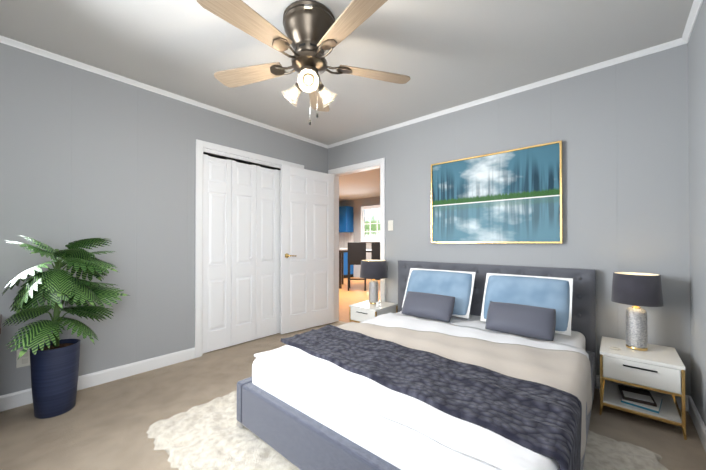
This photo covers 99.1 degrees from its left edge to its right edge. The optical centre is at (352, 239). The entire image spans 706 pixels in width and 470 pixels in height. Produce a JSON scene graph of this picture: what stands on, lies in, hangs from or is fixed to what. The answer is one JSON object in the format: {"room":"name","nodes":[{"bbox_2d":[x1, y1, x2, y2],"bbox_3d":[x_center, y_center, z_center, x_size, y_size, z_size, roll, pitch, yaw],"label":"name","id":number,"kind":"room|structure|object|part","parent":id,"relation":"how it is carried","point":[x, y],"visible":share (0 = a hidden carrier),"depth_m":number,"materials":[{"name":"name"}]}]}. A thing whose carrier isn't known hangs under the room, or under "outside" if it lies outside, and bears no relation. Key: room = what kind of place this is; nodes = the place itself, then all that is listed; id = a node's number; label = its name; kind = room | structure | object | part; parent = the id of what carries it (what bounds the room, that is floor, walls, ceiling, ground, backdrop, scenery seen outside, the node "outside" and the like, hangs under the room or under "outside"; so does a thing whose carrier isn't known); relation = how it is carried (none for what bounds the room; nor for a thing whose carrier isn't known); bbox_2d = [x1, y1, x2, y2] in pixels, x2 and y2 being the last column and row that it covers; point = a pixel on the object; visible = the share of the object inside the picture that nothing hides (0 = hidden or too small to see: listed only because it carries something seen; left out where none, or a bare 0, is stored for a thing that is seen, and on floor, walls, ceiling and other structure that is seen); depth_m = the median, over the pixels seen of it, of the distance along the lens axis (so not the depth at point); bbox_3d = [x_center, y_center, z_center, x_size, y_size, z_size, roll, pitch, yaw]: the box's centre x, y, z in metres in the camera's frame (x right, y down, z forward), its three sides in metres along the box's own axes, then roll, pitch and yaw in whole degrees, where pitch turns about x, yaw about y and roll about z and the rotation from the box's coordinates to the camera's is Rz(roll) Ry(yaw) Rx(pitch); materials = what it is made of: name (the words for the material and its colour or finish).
{"room":"bedroom","nodes":[
{"label":"bedroom","id":0,"kind":"room"},
{"bbox_2d":[0,43,327,395],"bbox_3d":[-1.589,-0.096,2.891,0.120,2.450,3.860,0,-1,41],"label":"wall","id":1,"kind":"structure","parent":0,"point":[85,154],"depth_m":2.41,"materials":[{"name":"grey paint"}]},
{"bbox_2d":[16,348,29,367],"bbox_3d":[-2.231,0.802,2.050,0.011,0.120,0.080,0,-1,41],"label":"electrical outlet plate","id":2,"kind":"object","parent":1,"relation":"attached to","point":[23,360],"visible":0.75,"depth_m":2.04,"materials":[{"name":"white plastic"}]},
{"bbox_2d":[0,347,194,411],"bbox_3d":[-2.110,1.073,2.184,0.014,0.100,1.825,0,-1,41],"label":"baseboard","id":3,"kind":"structure","parent":1,"relation":"attached to","point":[15,399],"depth_m":2.40,"materials":[{"name":"white wood"}]},
{"bbox_2d":[0,35,327,148],"bbox_3d":[-1.533,-1.305,2.852,0.030,0.034,3.620,0,-1,41],"label":"crown molding","id":4,"kind":"structure","parent":1,"relation":"attached to","point":[4,40],"depth_m":2.52,"materials":[{"name":"white wood"}]},
{"bbox_2d":[203,152,280,352],"bbox_3d":[-1.099,0.129,3.404,0.090,1.983,1.176,0,-1,41],"label":"bifold closet doors","id":5,"kind":"structure","parent":1,"relation":"in","point":[241,243],"depth_m":3.25,"materials":[{"name":"painted white wood"}]},
{"bbox_2d":[195,139,303,357],"bbox_3d":[-1.115,0.087,3.418,0.138,2.092,1.324,0,-1,41],"label":"trim","id":6,"kind":"structure","parent":1,"relation":"attached to","point":[202,146],"depth_m":2.91,"materials":[{"name":"white wood"}]},
{"bbox_2d":[280,164,333,333],"bbox_3d":[-0.545,0.115,3.845,0.806,2.020,0.091,0,-1,-43],"label":"entry door","id":7,"kind":"structure","parent":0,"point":[307,258],"depth_m":3.82,"materials":[{"name":"white wood"}]},
{"bbox_2d":[0,0,693,200],"bbox_3d":[-0.591,-1.356,4.772,8.120,0.100,7.990,0,-1,41],"label":"ceiling","id":8,"kind":"structure","parent":0,"point":[445,54],"depth_m":2.08,"materials":[{"name":"white paint"}]},
{"bbox_2d":[197,0,410,124],"bbox_3d":[-0.271,-1.020,1.780,1.287,0.622,1.266,0,-1,41],"label":"ceiling fan","id":9,"kind":"object","parent":8,"relation":"hanging from","point":[314,31],"visible":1,"depth_m":1.71,"materials":[{"name":"brown metal"}]},
{"bbox_3d":[-0.505,-1.071,1.471,0.160,0.036,0.492,0,-1,41],"label":"blade","id":10,"kind":"part","parent":9,"relation":"part of","materials":[{"name":"brown wood"}]},
{"bbox_3d":[-0.666,-1.067,1.944,0.478,0.036,0.292,0,-1,41],"label":"blade","id":11,"kind":"part","parent":9,"relation":"part of","materials":[{"name":"brown wood"}]},
{"bbox_3d":[-0.379,-0.893,1.861,0.129,0.126,0.118,0,-1,41],"label":"glass","id":12,"kind":"part","parent":9,"relation":"part of","materials":[{"name":"white glass"}]},
{"bbox_3d":[-0.251,-0.894,1.687,0.125,0.126,0.124,0,-1,41],"label":"glass","id":13,"kind":"part","parent":9,"relation":"part of","materials":[{"name":"white glass"}]},
{"bbox_3d":[-0.251,-0.903,1.702,0.051,0.052,0.050,0,-1,41],"label":"bulb","id":14,"kind":"part","parent":9,"relation":"part of","materials":[{"name":"beige glass"}]},
{"bbox_3d":[-0.266,-1.065,2.241,0.397,0.036,0.423,0,-1,41],"label":"blade","id":15,"kind":"part","parent":9,"relation":"part of","materials":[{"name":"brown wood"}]},
{"bbox_3d":[-0.215,-0.949,1.846,0.060,0.080,0.086,0,-1,41],"label":"arm","id":16,"kind":"part","parent":9,"relation":"part of"},
{"bbox_3d":[-0.160,-0.892,1.884,0.119,0.126,0.129,0,-1,41],"label":"glass","id":17,"kind":"part","parent":9,"relation":"part of","materials":[{"name":"white glass"}]},
{"bbox_3d":[-0.018,-1.071,1.470,0.498,0.036,0.217,0,-1,41],"label":"blade","id":18,"kind":"part","parent":9,"relation":"part of","materials":[{"name":"brown wood"}]},
{"bbox_3d":[0.142,-1.067,1.949,0.336,0.036,0.470,0,-1,41],"label":"blade","id":19,"kind":"part","parent":9,"relation":"part of","materials":[{"name":"brown wood"}]},
{"bbox_2d":[0,321,705,469],"bbox_3d":[-0.265,1.169,1.722,3.640,0.100,3.860,0,-1,41],"label":"floor carpet","id":20,"kind":"object","parent":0,"point":[104,426],"visible":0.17,"depth_m":1.84,"materials":[{"name":"beige carpet"}]},
{"bbox_2d":[0,314,1,333],"bbox_3d":[-2.319,0.801,1.566,0.487,0.635,0.635,0,-1,41],"label":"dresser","id":21,"kind":"object","parent":20,"relation":"on","point":[0,322],"visible":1,"depth_m":1.84,"materials":[{"name":"brown wood"}]},
{"bbox_2d":[2,235,127,418],"bbox_3d":[-1.849,0.549,1.977,0.609,1.145,0.609,0,-1,41],"label":"plant","id":22,"kind":"object","parent":20,"relation":"on","point":[54,364],"visible":1,"depth_m":1.89,"materials":[{"name":"green plant"}]},
{"bbox_3d":[-1.947,0.904,1.973,0.238,0.435,0.238,0,-1,41],"label":"pot","id":23,"kind":"part","parent":22,"relation":"part of","materials":[{"name":"blue ceramic"}]},
{"bbox_2d":[349,301,397,322],"bbox_3d":[0.231,0.930,3.377,0.377,0.406,0.426,0,-1,41],"label":"nightstand","id":24,"kind":"object","parent":20,"relation":"on","point":[361,311],"visible":0.4,"depth_m":3.27,"materials":[{"name":"white wood"}]},
{"bbox_2d":[360,260,386,303],"bbox_3d":[0.234,0.480,3.430,0.315,0.488,0.315,0,-1,41],"label":"table lamp","id":25,"kind":"object","parent":24,"relation":"on","point":[373,270],"visible":0.96,"depth_m":3.33,"materials":[{"name":"fabric"}]},
{"bbox_3d":[0.234,0.332,3.432,0.315,0.192,0.315,0,-1,41],"label":"lamp shade","id":26,"kind":"part","parent":25,"relation":"part of","materials":[{"name":"grey fabric"}]},
{"bbox_2d":[146,391,667,469],"bbox_3d":[0.176,1.099,1.667,2.322,0.041,1.740,0,-1,41],"label":"rug","id":27,"kind":"object","parent":20,"relation":"on","point":[211,435],"visible":0.19,"depth_m":1.58,"materials":[{"name":"white fur"}]},
{"bbox_2d":[237,260,595,469],"bbox_3d":[0.520,0.672,2.062,1.740,0.900,2.058,0,-1,41],"label":"bed","id":28,"kind":"object","parent":20,"relation":"on","point":[457,366],"visible":1,"depth_m":1.50,"materials":[{"name":"fabric"}]},
{"bbox_3d":[0.551,0.934,1.974,1.540,0.225,1.970,0,-1,41],"label":"frame","id":29,"kind":"part","parent":28,"relation":"part of","materials":[{"name":"fabric"}]},
{"bbox_2d":[401,291,454,321],"bbox_3d":[0.650,0.577,2.636,0.470,0.230,0.120,0,-33,41],"label":"pillow","id":30,"kind":"object","parent":28,"relation":"on","point":[420,305],"depth_m":2.57,"materials":[{"name":"grey fabric"}]},
{"bbox_2d":[280,324,581,469],"bbox_3d":[0.218,0.848,1.579,1.561,0.441,0.555,0,-1,41],"label":"throw","id":31,"kind":"object","parent":28,"relation":"on","point":[539,420],"depth_m":1.29,"materials":[{"name":"grey fabric"}]},
{"bbox_2d":[402,268,475,318],"bbox_3d":[0.779,0.476,2.800,0.650,0.410,0.130,0,-25,41],"label":"pillow","id":32,"kind":"object","parent":28,"relation":"on","point":[459,285],"depth_m":2.70,"materials":[{"name":"fabric"}]},
{"bbox_3d":[1.162,0.658,2.811,1.720,0.860,0.085,0,-1,41],"label":"headboard","id":33,"kind":"part","parent":28,"relation":"part of","materials":[{"name":"grey fabric"}]},
{"bbox_2d":[485,301,555,340],"bbox_3d":[1.192,0.573,2.162,0.440,0.230,0.120,0,-33,41],"label":"pillow","id":34,"kind":"object","parent":28,"relation":"on","point":[536,323],"depth_m":2.10,"materials":[{"name":"grey fabric"}]},
{"bbox_2d":[480,273,572,335],"bbox_3d":[1.321,0.472,2.325,0.600,0.410,0.130,0,-25,41],"label":"pillow","id":35,"kind":"object","parent":28,"relation":"on","point":[539,291],"depth_m":2.26,"materials":[{"name":"fabric"}]},
{"bbox_2d":[599,336,686,439],"bbox_3d":[1.853,0.918,1.959,0.378,0.407,0.426,0,-1,41],"label":"nightstand","id":36,"kind":"object","parent":20,"relation":"on","point":[657,368],"visible":1,"depth_m":1.85,"materials":[{"name":"white wood"}]},
{"bbox_2d":[611,272,663,350],"bbox_3d":[1.866,0.468,1.984,0.252,0.488,0.252,0,-1,41],"label":"table lamp","id":37,"kind":"object","parent":36,"relation":"on","point":[636,290],"visible":1,"depth_m":1.93,"materials":[{"name":"fabric"}]},
{"bbox_3d":[1.866,0.321,1.985,0.252,0.192,0.252,0,-1,41],"label":"lamp shade","id":38,"kind":"part","parent":37,"relation":"part of","materials":[{"name":"grey fabric"}]},
{"bbox_2d":[339,277,379,322],"bbox_3d":[-0.081,1.211,6.869,6.100,0.100,4.130,0,-1,41],"label":"floor","id":39,"kind":"structure","parent":0,"point":[355,293],"depth_m":6.29,"materials":[{"name":"brown wood"}]},
{"bbox_2d":[344,252,352,277],"bbox_3d":[-0.697,0.744,9.746,1.370,0.880,0.595,0,-1,41],"label":"base cabinet","id":40,"kind":"object","parent":39,"relation":"on","point":[345,253],"depth_m":9.27,"materials":[{"name":"blue wood"}]},
{"bbox_2d":[339,249,370,288],"bbox_3d":[0.390,0.711,7.518,1.500,0.910,0.840,0,0,2],"label":"dining table","id":41,"kind":"object","parent":39,"relation":"on","point":[341,266],"visible":0.33,"depth_m":7.17,"materials":[{"name":"brown wood"}]},
{"bbox_2d":[348,242,365,290],"bbox_3d":[0.096,0.612,7.028,0.420,1.100,0.425,0,0,3],"label":"dining chair","id":42,"kind":"object","parent":39,"relation":"on","point":[356,253],"visible":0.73,"depth_m":6.82,"materials":[{"name":"black wood"}]},
{"bbox_2d":[371,242,379,279],"bbox_3d":[0.636,0.612,7.008,0.420,1.100,0.425,0,0,3],"label":"dining chair","id":43,"kind":"object","parent":39,"relation":"on","point":[375,250],"depth_m":6.80,"materials":[{"name":"black wood"}]},
{"bbox_2d":[339,196,379,277],"bbox_3d":[1.318,-0.051,8.479,6.340,2.450,0.120,0,-1,41],"label":"wall","id":44,"kind":"structure","parent":0,"point":[356,204],"depth_m":9.39,"materials":[{"name":"grey paint"}]},
{"bbox_2d":[339,206,352,233],"bbox_3d":[-0.611,-0.635,9.855,1.370,0.800,0.335,0,-1,41],"label":"wall cabinet","id":45,"kind":"object","parent":44,"relation":"attached to","point":[345,225],"depth_m":9.39,"materials":[{"name":"blue wood"}]},
{"bbox_2d":[361,205,379,241],"bbox_3d":[0.604,-0.482,9.033,0.920,1.080,0.090,0,-1,41],"label":"window","id":46,"kind":"structure","parent":44,"relation":"in","point":[370,223],"depth_m":9.14,"materials":[{"name":"white wood"}]},
{"bbox_2d":[328,43,690,395],"bbox_3d":[0.966,-0.094,3.140,3.400,2.450,0.120,0,-1,41],"label":"wall","id":47,"kind":"structure","parent":0,"point":[620,131],"depth_m":2.29,"materials":[{"name":"grey paint"}]},
{"bbox_2d":[328,158,384,321],"bbox_3d":[0.063,0.084,3.929,0.954,2.107,0.156,0,-1,41],"label":"door frame","id":48,"kind":"structure","parent":47,"relation":"attached to","point":[371,164],"depth_m":3.96,"materials":[{"name":"white wood"}]},
{"bbox_2d":[388,220,392,230],"bbox_3d":[0.437,-0.166,3.515,0.070,0.120,0.014,0,-1,41],"label":"switch plate","id":49,"kind":"object","parent":47,"relation":"attached to","point":[390,225],"visible":1,"depth_m":3.51,"materials":[{"name":"white plastic"}]},
{"bbox_2d":[431,140,562,243],"bbox_3d":[1.250,-0.377,2.783,1.132,0.822,0.041,0,-1,41],"label":"painting","id":50,"kind":"object","parent":47,"relation":"attached to","point":[512,196],"visible":0.98,"depth_m":2.70,"materials":[{"name":"paint"}]},
{"bbox_2d":[328,39,681,147],"bbox_3d":[0.913,-1.303,3.097,3.330,0.034,0.030,0,-1,41],"label":"crown molding","id":51,"kind":"structure","parent":47,"relation":"attached to","point":[674,43],"depth_m":2.55,"materials":[{"name":"white wood"}]},
{"bbox_2d":[595,375,680,409],"bbox_3d":[1.276,1.078,2.771,2.380,0.100,0.014,0,-1,41],"label":"baseboard","id":52,"kind":"structure","parent":47,"relation":"attached to","point":[678,399],"depth_m":2.14,"materials":[{"name":"white wood"}]},
{"bbox_2d":[688,0,705,425],"bbox_3d":[1.060,-0.115,0.574,0.120,2.450,3.860,0,-1,41],"label":"wall","id":53,"kind":"structure","parent":0,"point":[697,121],"depth_m":1.76,"materials":[{"name":"grey paint"}]},
{"bbox_2d":[680,0,702,44],"bbox_3d":[1.004,-1.323,0.633,0.030,0.034,3.620,0,-1,41],"label":"crown molding","id":54,"kind":"structure","parent":53,"relation":"attached to","point":[692,17],"depth_m":1.81,"materials":[{"name":"white wood"}]},
{"bbox_2d":[685,395,705,451],"bbox_3d":[1.010,1.060,0.609,0.014,0.100,3.620,0,-1,41],"label":"baseboard","id":55,"kind":"structure","parent":53,"relation":"attached to","point":[700,427],"depth_m":1.76,"materials":[{"name":"white"}]}
]}

